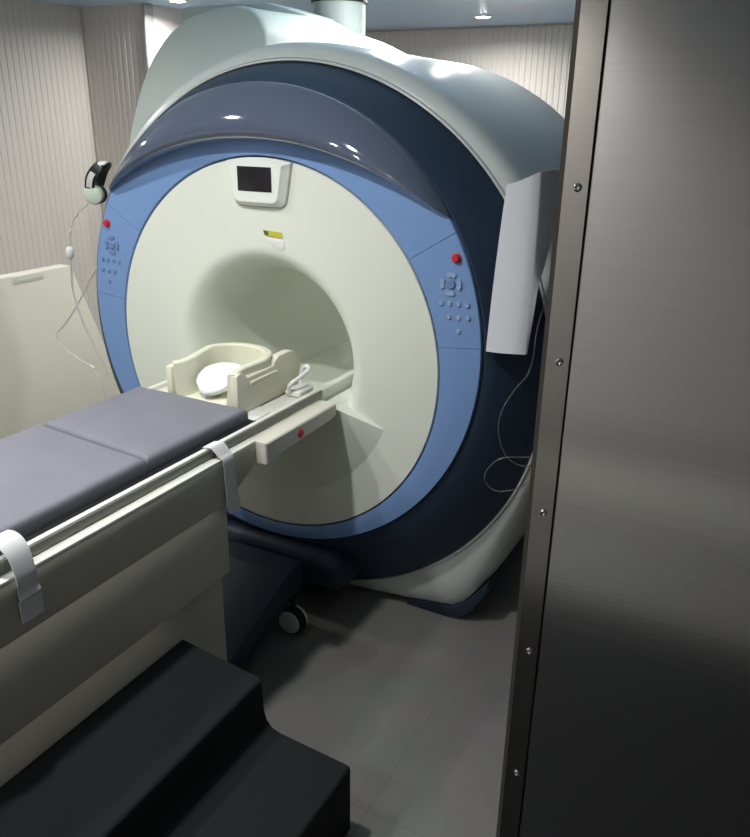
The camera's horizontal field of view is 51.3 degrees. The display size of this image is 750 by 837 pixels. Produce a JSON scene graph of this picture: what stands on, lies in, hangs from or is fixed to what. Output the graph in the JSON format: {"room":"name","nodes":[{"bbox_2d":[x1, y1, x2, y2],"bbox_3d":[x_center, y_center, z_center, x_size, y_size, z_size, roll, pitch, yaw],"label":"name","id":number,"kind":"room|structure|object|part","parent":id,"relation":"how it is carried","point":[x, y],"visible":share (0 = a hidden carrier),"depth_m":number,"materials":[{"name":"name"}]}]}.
{"room":"radiology room","nodes":[
{"label":"radiology room","id":0,"kind":"room"},
{"bbox_2d":[0,0,104,344],"bbox_3d":[-3.306,-0.680,3.193,0.065,2.400,5.700,12,24,26],"label":"wall","id":1,"kind":"structure","parent":0,"point":[47,145],"depth_m":5.05,"materials":[{"name":"beige paint"}]},
{"bbox_2d":[80,3,146,216],"bbox_3d":[-1.684,-1.522,5.436,0.560,2.400,0.065,12,24,26],"label":"wall pillar","id":2,"kind":"structure","parent":0,"point":[113,35],"depth_m":5.14,"materials":[{"name":"beige paint"}]},
{"bbox_2d":[153,5,182,53],"bbox_3d":[-1.007,-1.780,6.131,0.060,2.400,1.880,12,24,26],"label":"wall","id":3,"kind":"structure","parent":0,"point":[166,19],"depth_m":5.03,"materials":[{"name":"white paint"}]},
{"bbox_2d":[141,3,155,71],"bbox_3d":[-1.441,-1.468,5.308,0.024,2.400,0.078,12,24,26],"label":"trim","id":4,"kind":"structure","parent":3,"relation":"attached to","point":[147,9],"depth_m":4.92,"materials":[{"name":"white paint"}]},
{"bbox_2d":[37,0,575,30],"bbox_3d":[-0.407,-1.649,2.353,5.640,0.100,7.840,12,24,26],"label":"ceiling","id":5,"kind":"structure","parent":0,"point":[379,14],"depth_m":4.95,"materials":[{"name":"white paint"}]},
{"bbox_2d":[167,0,187,2],"bbox_3d":[-1.186,-2.508,4.699,0.124,0.012,0.124,12,24,26],"label":"recessed light","id":6,"kind":"object","parent":5,"relation":"in","point":[174,1],"visible":1,"depth_m":4.68,"materials":[{"name":"white plastic"}]},
{"bbox_2d":[474,15,491,17],"bbox_3d":[0.720,-2.675,5.211,0.124,0.012,0.124,12,24,26],"label":"recessed light","id":7,"kind":"object","parent":5,"relation":"in","point":[475,16],"visible":1,"depth_m":5.17,"materials":[{"name":"white plastic"}]},
{"bbox_2d":[243,542,523,836],"bbox_3d":[-0.444,0.682,3.255,5.640,0.100,7.840,12,24,26],"label":"floor","id":8,"kind":"structure","parent":0,"point":[414,700],"depth_m":2.54,"materials":[{"name":"tile"}]},
{"bbox_2d":[0,264,119,438],"bbox_3d":[-2.437,0.096,3.172,0.220,0.995,3.798,12,24,26],"label":"panel","id":9,"kind":"object","parent":8,"relation":"on","point":[41,382],"visible":0.66,"depth_m":4.20,"materials":[{"name":"beige plastic"}]},
{"bbox_3d":[-1.787,-0.725,4.028,0.008,0.037,0.185,12,24,26],"label":"handle","id":10,"kind":"part","parent":9,"relation":"part of","materials":[{"name":"beige plastic"}]},
{"bbox_2d":[0,380,335,786],"bbox_3d":[-1.098,0.742,1.663,0.650,0.916,2.960,12,24,26],"label":"table","id":11,"kind":"object","parent":8,"relation":"on","point":[150,565],"visible":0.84,"depth_m":1.94,"materials":[{"name":"beige plastic"}]},
{"bbox_2d":[0,530,44,623],"bbox_3d":[-0.744,0.328,1.621,0.075,0.180,0.059,12,24,26],"label":"strap","id":12,"kind":"object","parent":11,"relation":"attached to","point":[13,545],"visible":1,"depth_m":1.60,"materials":[{"name":"white fabric"}]},
{"bbox_2d":[0,424,147,537],"bbox_3d":[-1.186,0.350,1.366,0.434,0.051,1.831,12,24,26],"label":"mattress","id":13,"kind":"object","parent":11,"relation":"on","point":[47,475],"visible":0.99,"depth_m":1.90,"materials":[{"name":"grey leather"}]},
{"bbox_3d":[-0.954,0.463,1.222,0.028,0.012,2.540,12,24,26],"label":"trim","id":14,"kind":"part","parent":11,"relation":"part of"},
{"bbox_2d":[43,387,247,471],"bbox_3d":[-0.673,0.010,2.271,0.432,0.048,0.425,12,24,26],"label":"mattress","id":15,"kind":"object","parent":11,"relation":"on","point":[155,427],"visible":0.95,"depth_m":2.22,"materials":[{"name":"grey leather"}]},
{"bbox_3d":[-1.311,0.279,1.607,0.016,0.016,2.955,12,24,26],"label":"rail","id":16,"kind":"part","parent":11,"relation":"part of","materials":[{"name":"beige plastic"}]},
{"bbox_3d":[-0.879,0.368,1.394,0.016,0.016,2.955,12,24,26],"label":"rail","id":17,"kind":"part","parent":11,"relation":"part of","materials":[{"name":"beige plastic"}]},
{"bbox_2d":[202,441,240,513],"bbox_3d":[-0.426,0.165,2.185,0.056,0.207,0.086,12,24,26],"label":"strap","id":18,"kind":"object","parent":11,"relation":"attached to","point":[219,448],"visible":1,"depth_m":2.17,"materials":[{"name":"white fabric"}]},
{"bbox_2d":[166,343,300,410],"bbox_3d":[-0.452,-0.154,2.577,0.290,0.142,0.366,12,24,26],"label":"holder","id":19,"kind":"object","parent":11,"relation":"on","point":[263,376],"visible":0.86,"depth_m":2.51,"materials":[{"name":"beige plastic"}]},
{"bbox_2d":[196,362,241,395],"bbox_3d":[-0.496,-0.126,2.522,0.145,0.072,0.176,12,24,26],"label":"pillow","id":20,"kind":"object","parent":19,"relation":"in","point":[212,380],"visible":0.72,"depth_m":2.50,"materials":[{"name":"white fabric"}]},
{"bbox_2d":[172,343,271,406],"bbox_3d":[-0.472,-0.143,2.548,0.277,0.142,0.292,12,24,26],"label":"coil","id":21,"kind":"object","parent":19,"relation":"in","point":[250,384],"depth_m":2.49,"materials":[{"name":"beige plastic"}]},
{"bbox_2d":[248,409,269,420],"bbox_3d":[-0.367,-0.011,2.405,0.050,0.003,0.080,12,24,26],"label":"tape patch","id":22,"kind":"object","parent":11,"relation":"on","point":[256,414],"visible":0.8,"depth_m":2.40,"materials":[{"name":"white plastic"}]},
{"bbox_3d":[-0.296,0.663,2.826,0.024,0.050,0.024,12,24,26],"label":"stem","id":23,"kind":"part","parent":11,"relation":"part of","materials":[{"name":"black metal"}]},
{"bbox_2d":[285,364,313,397],"bbox_3d":[-0.251,-0.124,2.582,0.061,0.088,0.118,12,24,26],"label":"plug","id":24,"kind":"object","parent":11,"relation":"on","point":[300,389],"visible":0.99,"depth_m":2.57,"materials":[{"name":"white plastic"}]},
{"bbox_2d":[0,640,349,836],"bbox_3d":[-0.652,1.083,1.502,0.539,0.411,1.500,12,24,26],"label":"step stool","id":25,"kind":"object","parent":8,"relation":"on","point":[188,747],"visible":1,"depth_m":1.86,"materials":[{"name":"black plastic"}]},
{"bbox_2d":[97,0,563,617],"bbox_3d":[-0.094,-0.626,3.189,2.080,2.398,1.444,12,24,26],"label":"scanner","id":26,"kind":"object","parent":8,"relation":"on","point":[331,194],"visible":0.8,"depth_m":2.59,"materials":[{"name":"beige plastic"}]},
{"bbox_2d":[56,265,104,399],"bbox_3d":[-1.264,-0.380,3.367,0.341,0.677,0.018,13,24,28],"label":"air hose","id":27,"kind":"object","parent":26,"relation":"attached to","point":[92,275],"visible":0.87,"depth_m":3.40,"materials":[{"name":"white plastic"}]},
{"bbox_2d":[66,204,107,374],"bbox_3d":[-1.180,-0.516,3.215,0.192,0.726,0.076,12,24,26],"label":"cable","id":28,"kind":"object","parent":26,"relation":"hanging from","point":[70,252],"visible":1,"depth_m":3.23,"materials":[{"name":"white plastic"}]},
{"bbox_3d":[-1.235,-0.671,3.168,0.035,0.053,0.033,12,24,26],"label":"bulb","id":29,"kind":"part","parent":28,"relation":"part of","materials":[{"name":"white plastic"}]},
{"bbox_3d":[-1.168,-0.760,3.088,0.152,0.180,0.009,15,25,33],"label":"hang cord","id":30,"kind":"part","parent":28,"relation":"part of","materials":[{"name":"white plastic"}]},
{"bbox_2d":[84,161,111,204],"bbox_3d":[-1.067,-0.912,3.026,0.113,0.171,0.189,-4,22,-12],"label":"headphones","id":31,"kind":"object","parent":26,"relation":"hanging from","point":[95,193],"visible":1,"depth_m":2.98,"materials":[{"name":"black plastic"}]},
{"bbox_2d":[84,184,105,204],"bbox_3d":[-1.076,-0.860,2.999,0.078,0.077,0.065,12,24,26],"label":"ear cup","id":32,"kind":"object","parent":31,"relation":"on","point":[94,194],"depth_m":2.98,"materials":[{"name":"white plastic"}]},
{"bbox_2d":[98,184,107,203],"bbox_3d":[-1.100,-0.892,3.103,0.075,0.076,0.070,12,24,26],"label":"ear cup","id":33,"kind":"object","parent":31,"relation":"on","point":[102,185],"depth_m":3.10,"materials":[{"name":"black plastic"}]},
{"bbox_3d":[-0.950,-0.627,2.927,0.249,0.349,0.049,12,24,26],"label":"blue panel","id":34,"kind":"part","parent":26,"relation":"part of","materials":[{"name":"plastic"}]},
{"bbox_3d":[-0.619,-0.016,2.970,1.021,0.838,0.049,12,24,26],"label":"blue panel","id":35,"kind":"part","parent":26,"relation":"part of","materials":[{"name":"plastic"}]},
{"bbox_2d":[109,81,449,216],"bbox_3d":[-0.378,-0.867,2.463,1.324,0.364,0.128,12,24,26],"label":"hood","id":36,"kind":"object","parent":26,"relation":"attached to","point":[303,146],"depth_m":2.41,"materials":[{"name":"blue plastic"}]},
{"bbox_3d":[-0.360,-0.815,2.521,1.376,0.496,0.049,12,24,26],"label":"blue panel","id":37,"kind":"part","parent":26,"relation":"part of","materials":[{"name":"plastic"}]},
{"bbox_2d":[227,517,360,589],"bbox_3d":[-0.373,0.499,3.051,0.675,0.150,0.195,12,24,26],"label":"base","id":38,"kind":"object","parent":26,"relation":"attached to","point":[330,566],"depth_m":2.90,"materials":[{"name":"plastic"}]},
{"bbox_3d":[0.072,0.110,2.625,0.569,0.803,0.049,12,24,26],"label":"blue panel","id":39,"kind":"part","parent":26,"relation":"part of","materials":[{"name":"plastic"}]},
{"bbox_3d":[0.220,-0.386,2.353,0.249,0.349,0.049,12,24,26],"label":"blue panel","id":40,"kind":"part","parent":26,"relation":"part of","materials":[{"name":"plastic"}]},
{"bbox_2d":[484,300,546,491],"bbox_3d":[0.435,-0.064,2.360,0.167,0.640,0.061,-3,21,-10],"label":"cable","id":41,"kind":"object","parent":26,"relation":"attached to","point":[546,300],"visible":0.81,"depth_m":2.42,"materials":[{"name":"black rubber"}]},
{"bbox_2d":[486,170,558,354],"bbox_3d":[0.443,-0.435,2.223,0.205,0.520,0.088,-4,22,-11],"label":"paper sheet","id":42,"kind":"object","parent":26,"relation":"attached to","point":[529,209],"visible":0.97,"depth_m":2.20,"materials":[{"name":"white paper"}]},
{"bbox_2d":[496,0,749,836],"bbox_3d":[0.742,0.316,0.879,1.181,2.308,0.063,12,24,26],"label":"door","id":43,"kind":"structure","parent":8,"relation":"on","point":[628,715],"depth_m":0.97,"materials":[{"name":"metal"}]},
{"bbox_2d":[365,25,572,118],"bbox_3d":[1.628,-1.633,5.861,4.880,2.400,0.065,12,24,26],"label":"wall","id":44,"kind":"structure","parent":0,"point":[535,58],"depth_m":5.78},
{"bbox_2d":[365,23,573,32],"bbox_3d":[1.624,-2.732,5.392,4.880,0.012,0.022,12,24,26],"label":"trim","id":45,"kind":"structure","parent":44,"relation":"attached to","point":[551,24],"depth_m":5.83,"materials":[{"name":"grey metal"}]}
]}

